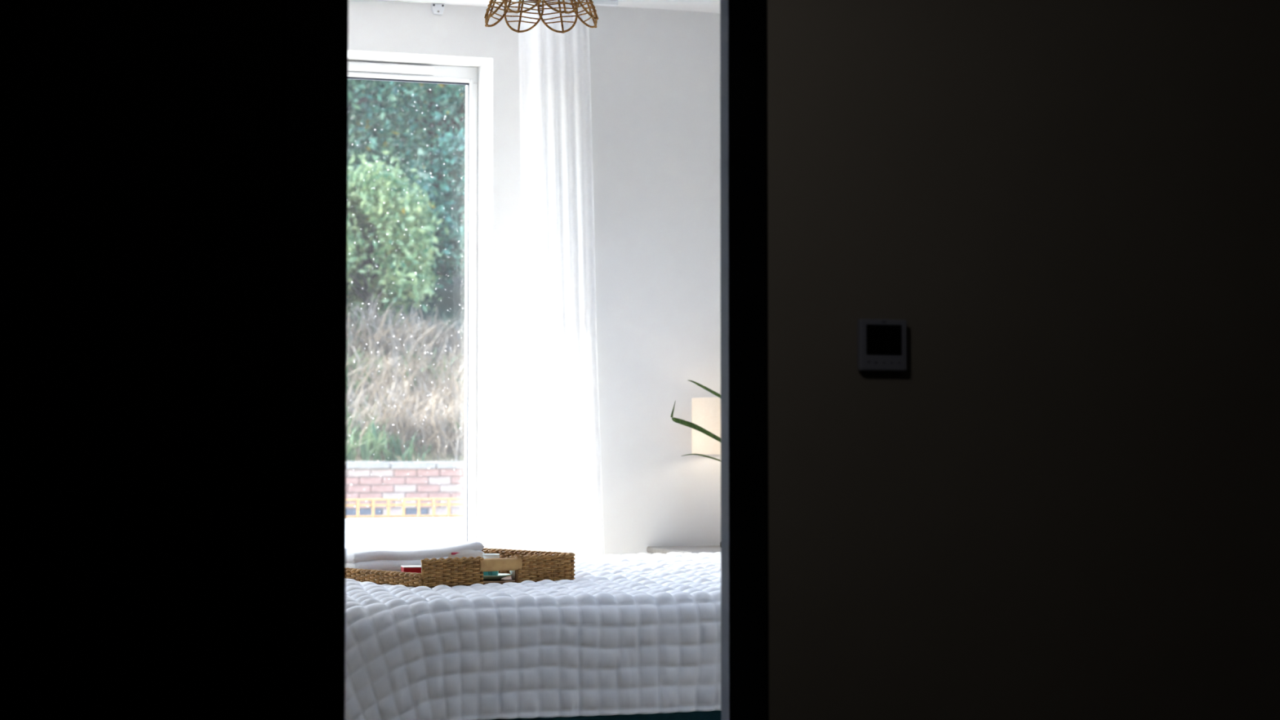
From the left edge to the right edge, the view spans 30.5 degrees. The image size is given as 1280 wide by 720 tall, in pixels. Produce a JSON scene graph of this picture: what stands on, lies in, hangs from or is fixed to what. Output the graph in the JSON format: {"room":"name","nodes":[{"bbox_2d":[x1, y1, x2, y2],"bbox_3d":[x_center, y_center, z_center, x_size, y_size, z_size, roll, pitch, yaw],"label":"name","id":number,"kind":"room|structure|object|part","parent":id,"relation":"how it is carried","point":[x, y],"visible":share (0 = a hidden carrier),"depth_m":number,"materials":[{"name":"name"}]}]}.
{"room":"hallway","nodes":[
{"label":"hallway","id":0,"kind":"room"},
{"bbox_2d":[347,0,526,551],"bbox_3d":[-1.737,-0.041,9.383,5.020,2.826,0.380,1,-2,-19],"label":"wall","id":1,"kind":"structure","parent":0,"point":[380,30],"depth_m":9.60,"materials":[{"name":"paint"}]},
{"bbox_2d":[347,60,477,542],"bbox_3d":[-2.078,0.032,9.334,2.944,2.556,0.096,1,-2,-19],"label":"window","id":2,"kind":"structure","parent":1,"relation":"in","point":[357,69],"depth_m":9.79,"materials":[{"name":"plastic"}]},
{"bbox_2d":[347,61,434,75],"bbox_3d":[-1.090,-1.208,9.686,0.491,0.036,0.022,1,-2,-19],"label":"vent","id":3,"kind":"object","parent":2,"relation":"attached to","point":[354,68],"depth_m":9.70,"materials":[{"name":"plastic"}]},
{"bbox_2d":[431,3,444,14],"bbox_3d":[-0.822,-1.427,9.540,0.054,0.043,0.018,1,-2,-19],"label":"wall bracket","id":4,"kind":"object","parent":1,"relation":"attached to","point":[437,8],"visible":1,"depth_m":9.53,"materials":[{"name":"white plastic"}]},
{"bbox_2d":[382,0,719,13],"bbox_3d":[-0.876,-1.647,6.941,5.020,0.200,5.670,1,-2,-19],"label":"ceiling","id":5,"kind":"structure","parent":0,"point":[702,6],"depth_m":9.54,"materials":[{"name":"paint"}]},
{"bbox_2d":[484,0,598,33],"bbox_3d":[-0.314,-1.299,7.471,0.360,0.457,0.360,-2,-3,42],"label":"pendant lamp","id":6,"kind":"object","parent":5,"relation":"hanging from","point":[575,3],"visible":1,"depth_m":7.56,"materials":[{"name":"brown wicker"}]},
{"bbox_2d":[545,0,617,6],"bbox_3d":[-1.029,-1.452,9.162,1.980,0.022,0.030,1,-2,-19],"label":"track","id":7,"kind":"object","parent":5,"relation":"attached to","point":[597,2],"visible":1,"depth_m":9.45,"materials":[{"name":"white plastic"}]},
{"bbox_2d":[513,0,604,555],"bbox_3d":[-0.312,-0.052,9.349,0.392,2.764,0.054,1,-2,-19],"label":"curtain","id":8,"kind":"object","parent":7,"relation":"hanging from","point":[564,489],"visible":0.79,"depth_m":9.35,"materials":[{"name":"white fabric"}]},
{"bbox_2d":[588,5,720,555],"bbox_3d":[0.169,-0.038,9.746,1.180,2.806,0.195,1,-2,-19],"label":"wall","id":9,"kind":"structure","parent":0,"point":[655,73],"depth_m":9.62,"materials":[{"name":"paint"}]},
{"bbox_2d":[767,0,1279,719],"bbox_3d":[-0.342,-0.147,4.074,6.400,2.600,0.012,1,-2,-19],"label":"wall","id":10,"kind":"structure","parent":0,"point":[1064,504],"depth_m":4.43,"materials":[{"name":"paint"}]},
{"bbox_2d":[0,0,348,719],"bbox_3d":[-0.866,0.100,3.905,0.758,2.080,0.042,1,-2,-19],"label":"door","id":11,"kind":"structure","parent":10,"relation":"in","point":[174,173],"depth_m":3.93,"materials":[{"name":"black paint"}]},
{"bbox_3d":[-0.866,0.576,3.887,0.538,0.700,0.018,1,-2,-19],"label":"panel","id":12,"kind":"part","parent":11,"relation":"part of","materials":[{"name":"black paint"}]},
{"bbox_3d":[-0.866,0.156,3.903,0.538,0.140,0.041,1,-2,-19],"label":"rail","id":13,"kind":"part","parent":11,"relation":"part of","materials":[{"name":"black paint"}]},
{"bbox_3d":[-0.866,-0.368,3.922,0.538,0.910,0.018,1,-2,-19],"label":"panel","id":14,"kind":"part","parent":11,"relation":"part of","materials":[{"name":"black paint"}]},
{"bbox_2d":[720,0,768,719],"bbox_3d":[0.193,0.104,4.362,0.006,2.120,0.227,1,-2,-19],"label":"door frame","id":15,"kind":"structure","parent":10,"relation":"attached to","point":[748,611],"depth_m":4.36,"materials":[{"name":"black wood"}]},
{"bbox_2d":[857,319,906,371],"bbox_3d":[0.445,-0.027,4.322,0.095,0.095,0.025,1,-2,-19],"label":"thermostat","id":16,"kind":"object","parent":10,"relation":"attached to","point":[882,344],"visible":1,"depth_m":4.31,"materials":[{"name":"black plastic"}]},
{"bbox_3d":[-0.876,1.317,6.830,5.020,0.120,5.670,1,-2,-19],"label":"floor","id":17,"kind":"structure","parent":0,"visible":0},
{"bbox_2d":[491,710,720,719],"bbox_3d":[-0.193,0.719,7.834,2.390,1.150,1.700,1,-2,-19],"label":"bed","id":18,"kind":"object","parent":17,"relation":"on","point":[716,714],"visible":0.02,"depth_m":7.04,"materials":[{"name":"teal fabric"}]},
{"bbox_2d":[345,551,720,719],"bbox_3d":[-0.301,0.972,7.789,2.437,0.593,1.800,1,-2,-19],"label":"quilt","id":19,"kind":"object","parent":18,"relation":"on","point":[639,633],"visible":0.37,"depth_m":6.89,"materials":[{"name":"white fabric"}]},
{"bbox_2d":[345,547,575,587],"bbox_3d":[-0.663,0.666,7.596,0.604,0.091,0.722,2,-3,-40],"label":"wicker tray","id":20,"kind":"object","parent":19,"relation":"on","point":[534,566],"visible":0.73,"depth_m":7.33,"materials":[{"name":"wicker"}]},
{"bbox_2d":[346,541,484,576],"bbox_3d":[-0.780,0.653,7.708,0.521,0.106,0.254,2,-3,-40],"label":"towel","id":21,"kind":"object","parent":20,"relation":"on","point":[392,559],"visible":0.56,"depth_m":7.58,"materials":[{"name":"white fabric"}]},
{"bbox_2d":[400,565,433,576],"bbox_3d":[-0.686,0.669,7.336,0.116,0.048,0.086,0,-2,-11],"label":"snack box","id":22,"kind":"object","parent":20,"relation":"on","point":[417,569],"visible":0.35,"depth_m":7.29,"materials":[{"name":"red cardboard"}]},
{"bbox_3d":[-0.686,0.646,7.337,0.116,0.002,0.086,0,-2,-11],"label":"lid","id":23,"kind":"part","parent":22,"relation":"part of","materials":[{"name":"white cardboard"}]},
{"bbox_2d":[448,549,482,580],"bbox_3d":[-0.547,0.641,7.319,0.116,0.102,0.035,1,-2,-27],"label":"sachet","id":24,"kind":"object","parent":20,"relation":"in","point":[467,553],"visible":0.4,"depth_m":7.30,"materials":[{"name":"white paper"}]},
{"bbox_3d":[-0.491,0.657,7.283,0.010,0.076,0.010,-1,-2,27],"label":"handle post","id":25,"kind":"part","parent":20,"relation":"part of","materials":[{"name":"wicker"}]},
{"bbox_2d":[483,573,511,580],"bbox_3d":[-0.479,0.688,7.442,0.143,0.017,0.143,2,-3,-40],"label":"saucer","id":26,"kind":"object","parent":20,"relation":"on","point":[500,575],"visible":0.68,"depth_m":7.40,"materials":[{"name":"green ceramic"}]},
{"bbox_2d":[482,553,499,575],"bbox_3d":[-0.493,0.652,7.451,0.081,0.073,0.108,2,-3,-40],"label":"mug","id":27,"kind":"object","parent":26,"relation":"on","point":[485,556],"visible":0.33,"depth_m":7.41,"materials":[{"name":"teal ceramic"}]},
{"bbox_3d":[-0.438,0.639,7.329,0.160,0.041,0.022,2,-3,-40],"label":"handle","id":28,"kind":"part","parent":20,"relation":"part of","materials":[{"name":"wood"}]},
{"bbox_2d":[509,570,515,579],"bbox_3d":[-0.392,0.683,7.463,0.046,0.030,0.046,2,-3,-40],"label":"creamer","id":29,"kind":"object","parent":20,"relation":"on","point":[512,572],"visible":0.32,"depth_m":7.45,"materials":[{"name":"silver metal"}]},
{"bbox_3d":[-0.387,0.661,7.370,0.010,0.076,0.010,1,-2,-17],"label":"handle post","id":30,"kind":"part","parent":20,"relation":"part of","materials":[{"name":"wicker"}]},
{"bbox_2d":[646,545,720,554],"bbox_3d":[0.360,1.051,9.358,0.525,0.600,0.536,1,-2,-19],"label":"bedside table","id":31,"kind":"object","parent":17,"relation":"on","point":[708,548],"visible":0.07,"depth_m":9.38,"materials":[{"name":"white wood"}]},
{"bbox_2d":[671,380,720,461],"bbox_3d":[0.458,0.391,9.207,0.595,0.708,0.356,-1,-2,24],"label":"potted plant","id":32,"kind":"object","parent":31,"relation":"on","point":[683,422],"visible":0.27,"depth_m":9.23,"materials":[{"name":"green plant"}]},
{"bbox_2d":[691,397,720,546],"bbox_3d":[0.399,0.455,9.466,0.380,0.601,0.380,1,-2,-19],"label":"table lamp","id":33,"kind":"object","parent":31,"relation":"on","point":[705,411],"visible":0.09,"depth_m":9.34,"materials":[{"name":"beige fabric"}]},
{"bbox_3d":[0.399,0.268,9.473,0.380,0.227,0.380,1,-2,-19],"label":"lamp shade","id":34,"kind":"part","parent":33,"relation":"part of","materials":[{"name":"fabric"}]},
{"label":"outside","id":35,"kind":"structure","parent":0,"visible":0},
{"bbox_2d":[346,289,465,461],"bbox_3d":[-2.458,0.270,25.576,40.000,1.746,5.250,1,-2,-19],"label":"bank","id":36,"kind":"object","parent":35,"point":[430,458],"depth_m":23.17,"materials":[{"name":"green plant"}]},
{"bbox_2d":[346,150,448,322],"bbox_3d":[-3.331,-1.283,28.071,2.086,2.456,1.760,1,-2,-19],"label":"leafy shrub","id":37,"kind":"object","parent":36,"relation":"on","point":[382,208],"visible":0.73,"depth_m":27.74,"materials":[{"name":"green plant"}]},
{"bbox_2d":[346,404,464,461],"bbox_3d":[-1.254,0.686,23.634,8.598,0.752,1.910,1,-2,-15],"label":"weeds","id":38,"kind":"object","parent":36,"relation":"on","point":[366,449],"visible":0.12,"depth_m":22.93,"materials":[{"name":"green plant"}]},
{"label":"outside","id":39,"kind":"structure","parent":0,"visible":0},
{"bbox_2d":[346,86,465,329],"bbox_3d":[-9.238,-5.221,45.486,40.000,11.082,36.400,1,-2,-19],"label":"hillside","id":40,"kind":"structure","parent":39,"point":[451,302],"depth_m":29.59,"materials":[{"name":"green plant"}]},
{"bbox_2d":[347,79,462,191],"bbox_3d":[-4.668,-5.912,34.192,7.944,8.714,4.700,1,-2,-19],"label":"leafy tree","id":41,"kind":"object","parent":40,"relation":"on","point":[368,86],"visible":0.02,"depth_m":34.10,"materials":[{"name":"teal plant"}]},
{"bbox_2d":[347,79,465,253],"bbox_3d":[-4.724,-4.283,29.863,4.852,7.457,3.926,2,-3,-38],"label":"leafy tree","id":42,"kind":"object","parent":40,"relation":"on","point":[373,140],"visible":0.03,"depth_m":29.95,"materials":[{"name":"green plant"}]},
{"bbox_2d":[347,79,466,275],"bbox_3d":[-2.762,-4.606,31.262,6.150,7.593,4.226,0,-2,-6],"label":"leafy tree","id":43,"kind":"object","parent":40,"relation":"on","point":[444,122],"visible":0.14,"depth_m":30.19,"materials":[{"name":"teal plant"}]},
{"bbox_2d":[408,126,465,301],"bbox_3d":[-1.843,-1.709,29.350,2.397,2.948,1.886,2,-3,-40],"label":"tree","id":44,"kind":"object","parent":40,"relation":"on","point":[451,216],"visible":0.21,"depth_m":28.93,"materials":[{"name":"teal plant"}]},
{"bbox_2d":[417,84,463,137],"bbox_3d":[-0.405,-5.017,32.843,6.136,8.179,4.424,1,-2,-19],"label":"leafy tree","id":45,"kind":"object","parent":40,"relation":"on","point":[445,84],"visible":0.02,"depth_m":32.39,"materials":[{"name":"green plant"}]},
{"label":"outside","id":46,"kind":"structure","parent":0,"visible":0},
{"bbox_3d":[0.363,1.760,17.321,40.000,0.180,13.380,1,-2,-19],"label":"patio","id":47,"kind":"object","parent":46,"visible":0},
{"bbox_2d":[346,461,464,515],"bbox_3d":[-2.022,1.441,22.729,9.000,0.924,0.448,1,-2,-19],"label":"brick wall","id":48,"kind":"structure","parent":47,"relation":"on","point":[364,479],"depth_m":22.47,"materials":[{"name":"brick"}]},
{"bbox_2d":[346,517,464,549],"bbox_3d":[-0.936,1.211,13.433,9.000,0.626,0.200,1,-2,-19],"label":"wall","id":49,"kind":"structure","parent":47,"relation":"on","point":[392,532],"depth_m":13.20,"materials":[{"name":"white paint"}]},
{"bbox_2d":[346,497,464,518],"bbox_3d":[-1.386,0.837,13.245,3.618,0.112,0.032,1,-2,-19],"label":"trellis","id":50,"kind":"object","parent":49,"relation":"on","point":[448,504],"visible":0.23,"depth_m":13.26,"materials":[{"name":"yellow wood"}]},
{"bbox_3d":[-1.396,0.818,13.247,3.600,0.014,0.020,1,-2,-19],"label":"rail","id":51,"kind":"part","parent":50,"relation":"part of","materials":[{"name":"wood"}]},
{"bbox_3d":[-1.396,0.883,13.245,3.600,0.016,0.024,1,-2,-19],"label":"rail","id":52,"kind":"part","parent":50,"relation":"part of","materials":[{"name":"wood"}]},
{"bbox_3d":[-1.396,0.787,13.248,3.600,0.012,0.024,1,-2,-19],"label":"rail","id":53,"kind":"part","parent":50,"relation":"part of","materials":[{"name":"wood"}]}
]}

